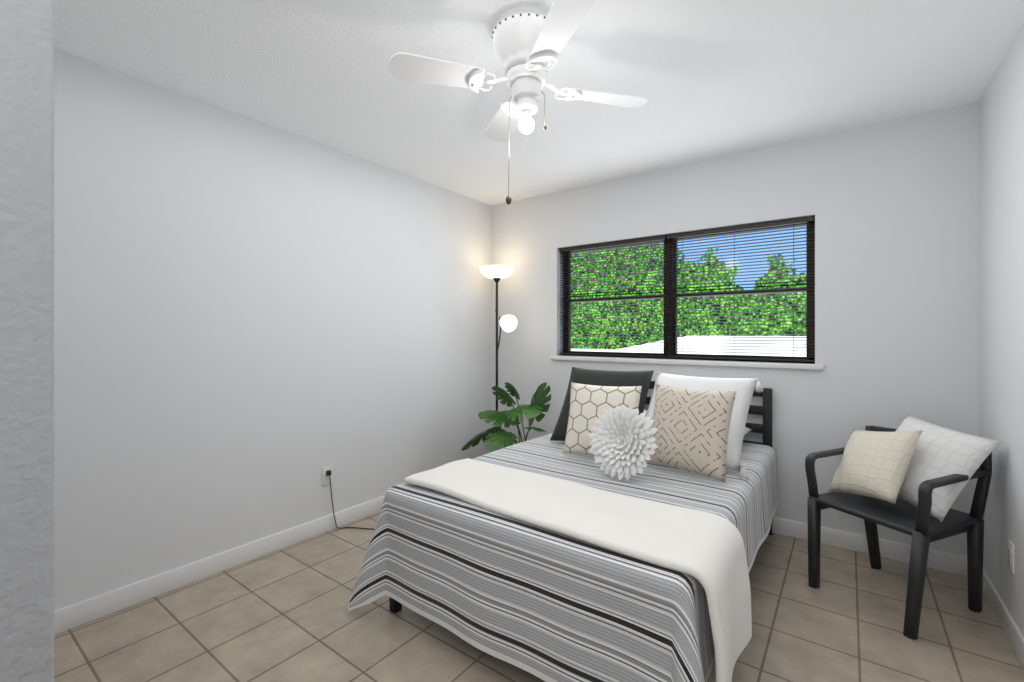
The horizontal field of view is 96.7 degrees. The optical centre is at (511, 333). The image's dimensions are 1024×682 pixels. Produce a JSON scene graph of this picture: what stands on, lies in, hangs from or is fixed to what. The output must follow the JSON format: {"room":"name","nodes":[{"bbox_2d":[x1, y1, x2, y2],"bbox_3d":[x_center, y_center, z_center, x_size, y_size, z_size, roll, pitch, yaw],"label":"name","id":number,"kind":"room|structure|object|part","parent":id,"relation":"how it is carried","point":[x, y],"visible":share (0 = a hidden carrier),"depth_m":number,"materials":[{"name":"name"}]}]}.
{"room":"bedroom","nodes":[
{"label":"bedroom","id":0,"kind":"room"},
{"bbox_2d":[0,0,53,681],"bbox_3d":[-1.603,0.030,0.935,1.630,2.440,0.704,0,0,36],"label":"wall","id":1,"kind":"structure","parent":0,"point":[26,340],"depth_m":0.71,"materials":[{"name":"grey paint"}]},
{"bbox_2d":[54,48,491,609],"bbox_3d":[-1.409,0.030,2.740,0.200,2.440,4.240,0,0,36],"label":"wall","id":2,"kind":"structure","parent":0,"point":[258,326],"depth_m":2.44,"materials":[{"name":"white paint"}]},
{"bbox_2d":[54,495,384,634],"bbox_3d":[-1.122,1.200,2.948,0.014,0.100,3.106,0,0,36],"label":"baseboard","id":3,"kind":"structure","parent":2,"relation":"attached to","point":[69,617],"depth_m":2.30,"materials":[{"name":"white wood"}]},
{"bbox_2d":[322,466,373,529],"bbox_3d":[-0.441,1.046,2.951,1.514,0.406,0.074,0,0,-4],"label":"electrical outlet","id":4,"kind":"object","parent":2,"relation":"attached to","point":[326,475],"visible":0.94,"depth_m":2.88,"materials":[{"name":"white plastic"}]},
{"bbox_3d":[-1.171,0.900,2.888,0.008,0.115,0.070,0,0,36],"label":"plate","id":5,"kind":"part","parent":4,"relation":"part of","materials":[{"name":"white plastic"}]},
{"bbox_2d":[54,512,1023,681],"bbox_3d":[-0.040,1.310,1.732,3.800,0.120,4.440,0,0,36],"label":"floor","id":6,"kind":"structure","parent":0,"point":[283,615],"depth_m":1.91,"materials":[{"name":"tile"}]},
{"bbox_2d":[480,265,516,431],"bbox_3d":[-0.096,0.340,3.870,0.397,1.820,0.320,0,0,36],"label":"floor lamp","id":7,"kind":"object","parent":6,"relation":"on","point":[496,274],"visible":0.81,"depth_m":3.82,"materials":[{"name":"black metal"}]},
{"bbox_3d":[-0.130,-0.524,3.910,0.295,0.092,0.295,0,0,36],"label":"lamp shade","id":8,"kind":"part","parent":7,"relation":"part of","materials":[{"name":"white glass"}]},
{"bbox_3d":[-0.047,-0.086,3.723,0.144,0.142,0.143,0,0,36],"label":"lamp shade","id":9,"kind":"part","parent":7,"relation":"part of","materials":[{"name":"white glass"}]},
{"bbox_2d":[461,382,550,451],"bbox_3d":[-0.029,0.806,3.495,0.661,0.888,0.595,0,0,36],"label":"plant","id":10,"kind":"object","parent":6,"relation":"on","point":[499,439],"visible":0.79,"depth_m":3.46,"materials":[{"name":"green plant"}]},
{"bbox_2d":[348,367,777,681],"bbox_3d":[0.495,0.739,2.397,1.528,1.021,2.080,0,0,36],"label":"bed","id":11,"kind":"object","parent":6,"relation":"on","point":[609,529],"visible":1,"depth_m":1.76,"materials":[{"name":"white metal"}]},
{"bbox_2d":[404,458,751,681],"bbox_3d":[0.171,0.850,1.827,1.369,0.406,0.490,0,0,36],"label":"blanket","id":12,"kind":"object","parent":11,"relation":"on","point":[702,553],"depth_m":1.55,"materials":[{"name":"white fabric"}]},
{"bbox_2d":[587,404,657,480],"bbox_3d":[0.527,0.516,2.178,0.364,0.352,0.096,0,-20,40],"label":"pillow","id":13,"kind":"object","parent":11,"relation":"on","point":[622,440],"depth_m":2.16,"materials":[{"name":"white fabric"}]},
{"bbox_2d":[805,414,1000,640],"bbox_3d":[1.819,0.829,2.131,0.565,0.842,0.581,0,0,-22],"label":"chair","id":14,"kind":"object","parent":6,"relation":"on","point":[912,476],"visible":1,"depth_m":2.05,"materials":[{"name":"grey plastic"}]},
{"bbox_2d":[827,429,922,503],"bbox_3d":[1.746,0.624,2.208,0.115,0.370,0.370,33,-13,0],"label":"cushion","id":15,"kind":"object","parent":14,"relation":"on","point":[874,464],"depth_m":2.13,"materials":[{"name":"beige fabric"}]},
{"bbox_2d":[858,414,1000,522],"bbox_3d":[1.919,0.602,2.129,0.130,0.420,0.420,34,2,-8],"label":"cushion","id":16,"kind":"object","parent":14,"relation":"on","point":[940,451],"depth_m":2.01,"materials":[{"name":"white fabric"}]},
{"bbox_2d":[54,0,1023,205],"bbox_3d":[-0.040,-1.250,1.732,3.800,0.120,4.440,0,0,36],"label":"ceiling","id":17,"kind":"structure","parent":0,"point":[708,79],"depth_m":2.06,"materials":[{"name":"white paint"}]},
{"bbox_2d":[388,0,646,204],"bbox_3d":[0.056,-0.851,1.778,0.778,0.678,0.778,0,0,29],"label":"fan","id":18,"kind":"object","parent":17,"relation":"hanging from","point":[529,43],"visible":1,"depth_m":1.70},
{"bbox_3d":[-0.274,-0.968,1.686,0.353,0.031,0.130,0,0,-16],"label":"blade","id":19,"kind":"part","parent":18,"relation":"part of","materials":[{"name":"white wood"}]},
{"bbox_3d":[-0.036,-0.968,2.109,0.130,0.031,0.353,0,0,-16],"label":"blade","id":20,"kind":"part","parent":18,"relation":"part of","materials":[{"name":"white"}]},
{"bbox_3d":[0.053,-0.661,1.787,0.153,0.298,0.073,0,0,36],"label":"knob","id":21,"kind":"part","parent":18,"relation":"part of","materials":[{"name":"brown wood"}]},
{"bbox_2d":[521,108,531,118],"bbox_3d":[0.056,-0.862,1.778,0.040,0.020,0.040,0,0,36],"label":"socket","id":22,"kind":"object","parent":18,"relation":"attached to","point":[525,112],"depth_m":1.76,"materials":[{"name":"white"}]},
{"bbox_3d":[0.056,-1.031,1.778,0.264,0.318,0.264,0,0,36],"label":"motor","id":23,"kind":"part","parent":18,"relation":"part of","materials":[{"name":"white metal"}]},
{"bbox_3d":[0.056,-0.819,1.778,0.062,0.070,0.062,0,0,36],"label":"bulb","id":24,"kind":"part","parent":18,"relation":"part of","materials":[{"name":"white glass"}]},
{"bbox_3d":[0.057,-0.746,1.787,0.137,0.401,0.057,0,0,36],"label":"chain","id":25,"kind":"part","parent":18,"relation":"part of","materials":[{"name":"silver metal"}]},
{"bbox_3d":[0.149,-0.968,1.448,0.130,0.031,0.353,0,0,-16],"label":"blade","id":26,"kind":"part","parent":18,"relation":"part of","materials":[{"name":"white"}]},
{"bbox_3d":[0.387,-0.968,1.871,0.353,0.031,0.130,0,0,-16],"label":"blade","id":27,"kind":"part","parent":18,"relation":"part of","materials":[{"name":"white wood"}]},
{"bbox_2d":[492,101,978,556],"bbox_3d":[1.159,0.030,3.358,3.200,2.440,0.200,0,0,36],"label":"wall","id":28,"kind":"structure","parent":0,"point":[891,207],"depth_m":2.68,"materials":[{"name":"white paint"}]},
{"bbox_2d":[551,355,823,369],"bbox_3d":[1.141,0.198,3.333,1.890,0.035,0.200,0,0,36],"label":"window sill","id":29,"kind":"structure","parent":28,"relation":"attached to","point":[768,364],"depth_m":3.11,"materials":[{"name":"white stone"}]},
{"bbox_2d":[562,218,814,362],"bbox_3d":[1.171,-0.270,3.375,1.800,0.900,0.057,0,0,36],"label":"window","id":30,"kind":"structure","parent":28,"relation":"in","point":[667,351],"depth_m":3.34,"materials":[{"name":"brown metal"}]},
{"bbox_2d":[559,216,813,361],"bbox_3d":[1.123,-0.273,3.310,1.788,0.890,0.041,0,0,36],"label":"window blinds","id":31,"kind":"object","parent":30,"relation":"attached to","point":[716,231],"visible":0.94,"depth_m":3.19,"materials":[{"name":"grey plastic"}]},
{"bbox_2d":[772,517,966,576],"bbox_3d":[1.087,1.200,3.277,3.180,0.100,0.014,0,0,36],"label":"baseboard","id":32,"kind":"structure","parent":28,"relation":"attached to","point":[937,560],"depth_m":2.59,"materials":[{"name":"white wood"}]},
{"bbox_2d":[979,23,1023,635],"bbox_3d":[1.328,0.030,0.723,0.200,2.440,4.240,0,0,36],"label":"wall","id":33,"kind":"structure","parent":0,"point":[1001,260],"depth_m":1.97,"materials":[{"name":"white paint"}]},
{"bbox_2d":[983,567,1023,668],"bbox_3d":[1.242,1.200,0.786,0.014,0.100,3.840,0,0,36],"label":"baseboard","id":34,"kind":"structure","parent":33,"relation":"attached to","point":[1008,624],"depth_m":1.90,"materials":[{"name":"white"}]},
{"bbox_2d":[1008,540,1014,573],"bbox_3d":[2.039,0.910,1.863,0.008,0.115,0.070,0,0,36],"label":"electrical outlet","id":35,"kind":"object","parent":33,"relation":"attached to","point":[1011,556],"visible":0.98,"depth_m":1.85,"materials":[{"name":"white plastic"}]},
{"label":"outside","id":36,"kind":"structure","parent":0,"visible":0},
{"bbox_2d":[571,226,805,356],"bbox_3d":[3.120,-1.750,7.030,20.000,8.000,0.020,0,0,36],"label":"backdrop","id":37,"kind":"structure","parent":36,"point":[748,329],"depth_m":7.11,"materials":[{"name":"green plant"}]}
]}

